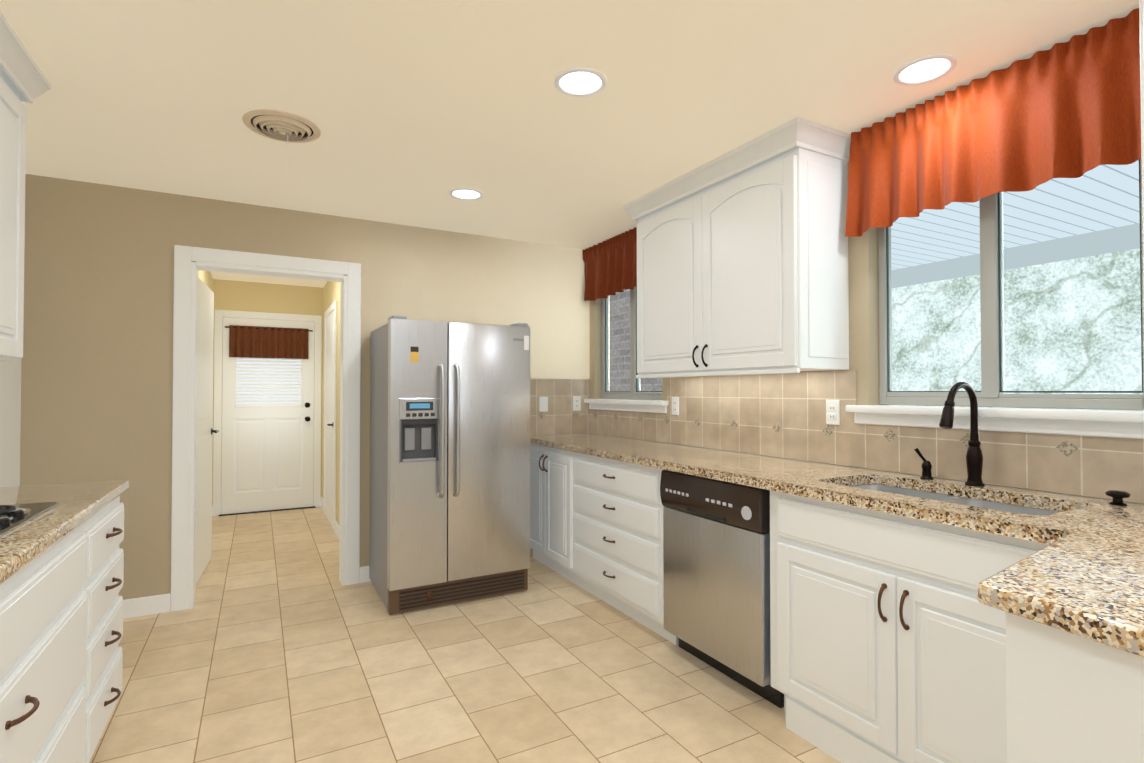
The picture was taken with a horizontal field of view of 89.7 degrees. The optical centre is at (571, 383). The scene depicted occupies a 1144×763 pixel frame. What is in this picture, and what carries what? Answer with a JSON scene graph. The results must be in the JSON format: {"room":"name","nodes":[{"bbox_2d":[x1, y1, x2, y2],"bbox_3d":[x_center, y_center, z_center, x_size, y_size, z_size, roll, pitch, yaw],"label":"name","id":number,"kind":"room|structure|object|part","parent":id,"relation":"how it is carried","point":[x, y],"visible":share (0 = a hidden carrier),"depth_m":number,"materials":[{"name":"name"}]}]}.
{"room":"kitchen","nodes":[
{"label":"kitchen","id":0,"kind":"room"},
{"bbox_2d":[0,358,21,486],"bbox_3d":[-1.397,0.062,0.127,0.140,2.420,6.520,0,-1,-29],"label":"wall","id":1,"kind":"structure","parent":0,"point":[10,402],"depth_m":2.90,"materials":[{"name":"paint"}]},
{"bbox_2d":[0,26,35,361],"bbox_3d":[-2.014,-0.601,1.791,0.355,1.040,0.465,0,-1,-29],"label":"upper cabinet","id":2,"kind":"object","parent":1,"relation":"attached to","point":[23,78],"depth_m":1.95,"materials":[{"name":"white wood"}]},
{"bbox_2d":[198,270,217,505],"bbox_3d":[-3.111,0.126,4.705,0.150,2.420,2.880,0,-1,-29],"label":"wall","id":3,"kind":"structure","parent":0,"point":[206,276],"depth_m":5.87,"materials":[{"name":"paint"}]},
{"bbox_2d":[196,277,218,582],"bbox_3d":[-2.567,0.276,4.008,0.157,2.100,0.960,0,-1,-29],"label":"door","id":4,"kind":"structure","parent":3,"relation":"in","point":[205,431],"depth_m":4.01,"materials":[{"name":"white wood"}]},
{"bbox_2d":[218,279,321,503],"bbox_3d":[-3.253,0.147,6.187,1.020,2.420,0.140,0,-1,-29],"label":"wall","id":5,"kind":"structure","parent":0,"point":[231,295],"depth_m":6.14,"materials":[{"name":"paint"}]},
{"bbox_2d":[213,310,321,515],"bbox_3d":[-3.195,0.303,6.079,1.010,2.105,0.098,0,-1,-29],"label":"door leaf","id":6,"kind":"structure","parent":5,"relation":"in","point":[267,420],"depth_m":6.08,"materials":[{"name":"white wood"}]},
{"bbox_2d":[225,325,312,358],"bbox_3d":[-3.194,-0.430,6.087,0.820,0.330,0.044,0,-1,-29],"label":"valance","id":7,"kind":"object","parent":6,"relation":"attached to","point":[264,342],"visible":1,"depth_m":6.07,"materials":[{"name":"brown fabric"}]},
{"bbox_2d":[20,174,589,610],"bbox_3d":[-1.410,0.115,3.912,3.740,2.420,0.140,0,-1,-29],"label":"wall","id":8,"kind":"structure","parent":0,"point":[97,382],"depth_m":3.29,"materials":[{"name":"beige paint"}]},
{"bbox_2d":[123,593,170,618],"bbox_3d":[-2.589,1.262,3.163,0.628,0.105,0.017,0,-1,-29],"label":"baseboard","id":9,"kind":"structure","parent":8,"relation":"attached to","point":[145,606],"depth_m":3.26,"materials":[{"name":"white wood"}]},
{"bbox_2d":[171,245,360,611],"bbox_3d":[-1.898,0.261,3.646,1.030,2.120,0.180,0,-1,-29],"label":"door frame","id":10,"kind":"structure","parent":8,"relation":"attached to","point":[184,452],"depth_m":3.47,"materials":[{"name":"white wood"}]},
{"bbox_2d":[360,566,370,582],"bbox_3d":[-0.920,1.275,4.075,1.108,0.105,0.013,0,-1,-29],"label":"baseboard","id":11,"kind":"structure","parent":8,"relation":"attached to","point":[364,571],"depth_m":3.82,"materials":[{"name":"white wood"}]},
{"bbox_2d":[530,378,589,435],"bbox_3d":[-0.263,0.183,4.450,0.870,0.438,0.009,0,-1,-29],"label":"tile backsplash","id":12,"kind":"structure","parent":8,"relation":"attached to","point":[560,418],"depth_m":4.54,"materials":[{"name":"tile"}]},
{"bbox_2d":[539,397,547,411],"bbox_3d":[-0.220,0.163,4.465,0.072,0.116,0.009,0,-1,-29],"label":"outlet","id":13,"kind":"object","parent":12,"relation":"attached to","point":[543,404],"depth_m":4.46,"materials":[{"name":"white plastic"}]},
{"bbox_2d":[573,396,580,410],"bbox_3d":[0.040,0.163,4.607,0.072,0.116,0.009,0,-1,-29],"label":"outlet","id":14,"kind":"object","parent":12,"relation":"attached to","point":[576,399],"depth_m":4.60,"materials":[{"name":"white plastic"}]},
{"bbox_2d":[322,281,340,524],"bbox_3d":[-2.080,0.134,5.267,0.140,2.420,2.880,0,-1,-29],"label":"wall","id":15,"kind":"structure","parent":0,"point":[331,292],"depth_m":5.22,"materials":[{"name":"paint"}]},
{"bbox_2d":[323,300,336,530],"bbox_3d":[-2.384,0.299,5.611,0.058,2.100,0.940,0,-1,-29],"label":"door","id":16,"kind":"structure","parent":15,"relation":"in","point":[330,376],"depth_m":5.53,"materials":[{"name":"white wood"}]},
{"bbox_2d":[321,497,338,538],"bbox_3d":[-2.121,1.290,5.165,0.014,0.105,2.710,0,-1,-29],"label":"baseboard","id":17,"kind":"structure","parent":15,"relation":"attached to","point":[330,520],"depth_m":5.41,"materials":[{"name":"white wood"}]},
{"bbox_2d":[89,506,840,762],"bbox_3d":[-0.505,1.341,2.235,3.740,0.080,9.680,0,-1,-29],"label":"floor","id":18,"kind":"structure","parent":0,"point":[278,643],"depth_m":2.53,"materials":[{"name":"tile"}]},
{"bbox_2d":[0,512,99,762],"bbox_3d":[-1.474,0.840,1.091,0.655,0.890,1.065,0,-1,-29],"label":"base cabinet","id":19,"kind":"object","parent":18,"relation":"on","point":[61,636],"depth_m":1.42,"materials":[{"name":"white wood"}]},
{"bbox_2d":[0,480,128,584],"bbox_3d":[-1.170,0.367,0.551,0.652,0.040,3.455,0,-1,-29],"label":"countertop","id":20,"kind":"structure","parent":19,"relation":"on","point":[31,540],"depth_m":1.63,"materials":[{"name":"stone"}]},
{"bbox_2d":[0,502,58,536],"bbox_3d":[-1.579,0.345,1.291,0.486,0.026,0.753,0,-1,-29],"label":"cooktop","id":21,"kind":"object","parent":20,"relation":"in","point":[13,516],"visible":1,"depth_m":1.52,"materials":[{"name":"black"}]},
{"bbox_2d":[96,496,123,745],"bbox_3d":[-1.859,0.850,1.798,0.655,0.890,0.545,0,-1,-29],"label":"base cabinet","id":22,"kind":"object","parent":18,"relation":"on","point":[110,530],"depth_m":1.95,"materials":[{"name":"white wood"}]},
{"bbox_2d":[369,315,529,614],"bbox_3d":[-0.789,0.472,3.697,0.860,1.700,0.764,0,-1,-29],"label":"refrigerator","id":23,"kind":"object","parent":18,"relation":"on","point":[449,462],"visible":1,"depth_m":3.41,"materials":[{"name":"grey metal"}]},
{"bbox_3d":[-0.875,0.399,3.297,0.324,1.522,0.142,0,-1,-29],"label":"door","id":24,"kind":"part","parent":23,"relation":"part of","materials":[{"name":"silver metal"}]},
{"bbox_3d":[-0.495,0.402,3.504,0.530,1.522,0.142,0,-1,-29],"label":"door","id":25,"kind":"part","parent":23,"relation":"part of","materials":[{"name":"silver metal"}]},
{"bbox_2d":[530,444,565,577],"bbox_3d":[0.072,0.883,4.143,0.608,0.890,0.790,0,-1,-29],"label":"base cabinet","id":26,"kind":"object","parent":18,"relation":"on","point":[547,464],"depth_m":3.95,"materials":[{"name":"white wood"}]},
{"bbox_2d":[566,451,678,644],"bbox_3d":[0.482,0.873,3.391,0.608,0.890,0.923,0,-1,-29],"label":"base cabinet","id":27,"kind":"object","parent":18,"relation":"on","point":[614,508],"depth_m":3.20,"materials":[{"name":"white wood"}]},
{"bbox_2d":[660,470,783,707],"bbox_3d":[0.856,0.865,2.685,0.626,0.886,0.637,0,-1,-29],"label":"dishwasher","id":28,"kind":"object","parent":18,"relation":"on","point":[716,559],"visible":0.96,"depth_m":2.47,"materials":[{"name":"grey metal"}]},
{"bbox_2d":[770,484,1057,762],"bbox_3d":[1.274,0.852,1.936,0.608,0.890,1.040,0,-1,-29],"label":"base cabinet","id":29,"kind":"object","parent":18,"relation":"on","point":[893,639],"depth_m":1.91,"materials":[{"name":"white wood"}]},
{"bbox_2d":[914,584,1143,762],"bbox_3d":[1.495,0.836,0.761,1.344,0.890,1.225,0,-1,-29],"label":"base cabinet","id":30,"kind":"object","parent":18,"relation":"on","point":[995,685],"depth_m":0.99,"materials":[{"name":"white wood"}]},
{"bbox_2d":[530,433,1143,656],"bbox_3d":[0.664,0.392,2.265,1.371,0.040,4.710,0,-1,-29],"label":"countertop","id":31,"kind":"structure","parent":30,"relation":"on","point":[1081,574],"depth_m":1.56,"materials":[{"name":"stone"}]},
{"bbox_2d":[851,484,1059,514],"bbox_3d":[1.250,0.509,1.962,0.372,0.200,0.742,0,-1,-29],"label":"sink","id":32,"kind":"object","parent":31,"relation":"in","point":[975,503],"visible":0.06,"depth_m":2.02,"materials":[{"name":"silver metal"}]},
{"bbox_2d":[914,382,1130,505],"bbox_3d":[1.436,0.180,1.948,0.230,0.374,0.634,0,-1,-29],"label":"faucet","id":33,"kind":"object","parent":31,"relation":"on","point":[974,459],"visible":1,"depth_m":2.06,"materials":[{"name":"black metal"}]},
{"bbox_3d":[1.371,0.312,2.238,0.049,0.119,0.058,0,-1,-29],"label":"handle","id":34,"kind":"part","parent":33,"relation":"part of","materials":[{"name":"black metal"}]},
{"bbox_3d":[1.383,0.182,2.045,0.230,0.374,0.060,0,-1,-29],"label":"spout","id":35,"kind":"part","parent":33,"relation":"part of","materials":[{"name":"black metal"}]},
{"bbox_2d":[0,0,1138,287],"bbox_3d":[-0.505,-1.158,2.270,3.740,0.080,9.680,0,-1,-29],"label":"ceiling","id":36,"kind":"structure","parent":0,"point":[414,110],"depth_m":2.19,"materials":[{"name":"paint"}]},
{"bbox_2d":[242,109,320,165],"bbox_3d":[-1.256,-1.030,2.497,0.304,0.170,0.304,0,-1,-29],"label":"ceiling vent","id":37,"kind":"object","parent":36,"relation":"in","point":[283,126],"visible":1,"depth_m":2.46,"materials":[{"name":"beige metal"}]},
{"bbox_2d":[449,188,482,199],"bbox_3d":[-0.615,-1.099,3.349,0.196,0.007,0.196,0,-1,-29],"label":"recessed light","id":38,"kind":"object","parent":36,"relation":"in","point":[466,193],"visible":0.98,"depth_m":3.33,"materials":[{"name":"white"}]},
{"bbox_2d":[554,67,606,96],"bbox_3d":[0.032,-1.116,2.141,0.196,0.007,0.196,0,-1,-29],"label":"recessed light","id":39,"kind":"object","parent":36,"relation":"in","point":[579,82],"visible":1,"depth_m":2.13,"materials":[{"name":"white"}]},
{"bbox_2d":[893,54,956,85],"bbox_3d":[1.261,-1.117,2.059,0.196,0.007,0.196,0,-1,-29],"label":"recessed light","id":40,"kind":"object","parent":36,"relation":"in","point":[922,70],"visible":1,"depth_m":2.05,"materials":[{"name":"white"}]},
{"bbox_2d":[590,162,1143,503],"bbox_3d":[1.798,0.085,1.788,0.140,2.420,6.660,0,-1,-29],"label":"wall","id":41,"kind":"structure","parent":0,"point":[863,307],"depth_m":2.58,"materials":[{"name":"beige paint"}]},
{"bbox_2d":[583,227,636,300],"bbox_3d":[0.356,-0.862,4.176,0.118,0.436,1.053,0,-1,-29],"label":"valance","id":42,"kind":"object","parent":41,"relation":"attached to","point":[610,266],"visible":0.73,"depth_m":4.25,"materials":[{"name":"red fabric"}]},
{"bbox_2d":[584,399,667,412],"bbox_3d":[0.394,0.163,4.219,0.126,0.082,1.023,0,-1,-29],"label":"window sill","id":43,"kind":"structure","parent":41,"relation":"attached to","point":[655,406],"depth_m":4.11,"materials":[{"name":"white wood"}]},
{"bbox_2d":[602,287,661,399],"bbox_3d":[0.469,-0.314,4.270,0.054,0.868,0.876,0,-1,-29],"label":"window","id":44,"kind":"structure","parent":41,"relation":"in","point":[634,392],"depth_m":4.28,"materials":[{"name":"glass"}]},
{"bbox_2d":[632,117,850,376],"bbox_3d":[0.825,-0.579,3.071,0.345,1.048,1.204,0,-1,-29],"label":"upper cabinet","id":45,"kind":"object","parent":41,"relation":"attached to","point":[742,259],"depth_m":2.69,"materials":[{"name":"white wood"}]},
{"bbox_2d":[590,370,1143,502],"bbox_3d":[1.267,0.157,2.603,0.009,0.438,4.720,0,-1,-29],"label":"tile backsplash","id":46,"kind":"structure","parent":41,"relation":"attached to","point":[780,415],"depth_m":2.64,"materials":[{"name":"tile"}]},
{"bbox_2d":[672,397,678,414],"bbox_3d":[0.663,0.147,3.697,0.009,0.116,0.072,0,-1,-29],"label":"outlet","id":47,"kind":"object","parent":46,"relation":"attached to","point":[675,400],"depth_m":3.69,"materials":[{"name":"white plastic"}]},
{"bbox_2d":[826,400,839,424],"bbox_3d":[1.215,0.135,2.683,0.009,0.116,0.072,0,-1,-29],"label":"outlet","id":48,"kind":"object","parent":46,"relation":"attached to","point":[832,412],"depth_m":2.68,"materials":[{"name":"white plastic"}]},
{"bbox_2d":[845,8,1140,236],"bbox_3d":[1.486,-0.879,2.108,0.112,0.458,1.018,0,-1,-29],"label":"valance","id":49,"kind":"object","parent":41,"relation":"attached to","point":[1071,108],"visible":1,"depth_m":1.99,"materials":[{"name":"orange fabric"}]},
{"bbox_2d":[846,405,1143,438],"bbox_3d":[1.529,0.133,2.136,0.126,0.082,1.060,0,-1,-29],"label":"window sill","id":50,"kind":"structure","parent":41,"relation":"attached to","point":[1113,423],"depth_m":2.00,"materials":[{"name":"white"}]},
{"bbox_2d":[878,159,1143,409],"bbox_3d":[1.605,-0.343,2.185,0.054,0.868,0.906,0,-1,-29],"label":"window","id":51,"kind":"structure","parent":41,"relation":"in","point":[991,393],"depth_m":2.17,"materials":[{"name":"glass"}]},
{"bbox_2d":[891,160,1139,287],"bbox_3d":[2.632,-1.059,3.637,3.040,0.160,8.000,0,-1,-29],"label":"porch canopy","id":52,"kind":"object","parent":41,"relation":"attached to","point":[1072,239],"depth_m":4.16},
{"bbox_2d":[1139,0,1143,308],"bbox_3d":[1.908,-0.389,1.011,0.397,1.486,1.238,0,-1,-29],"label":"cabinet","id":53,"kind":"object","parent":41,"relation":"attached to","point":[1141,11],"visible":1,"depth_m":1.47,"materials":[{"name":"white"}]},
{"label":"outside","id":54,"kind":"structure","parent":0,"visible":0},
{"bbox_2d":[892,248,1143,410],"bbox_3d":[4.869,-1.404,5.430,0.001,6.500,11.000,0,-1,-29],"label":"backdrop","id":55,"kind":"structure","parent":54,"point":[1033,293],"depth_m":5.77,"materials":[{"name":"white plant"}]},
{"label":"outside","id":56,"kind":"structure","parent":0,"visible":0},
{"bbox_2d":[609,290,661,399],"bbox_3d":[0.464,-0.151,5.660,0.001,3.400,1.550,0,-1,-29],"label":"masonry","id":57,"kind":"object","parent":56,"point":[621,316],"depth_m":5.63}
]}

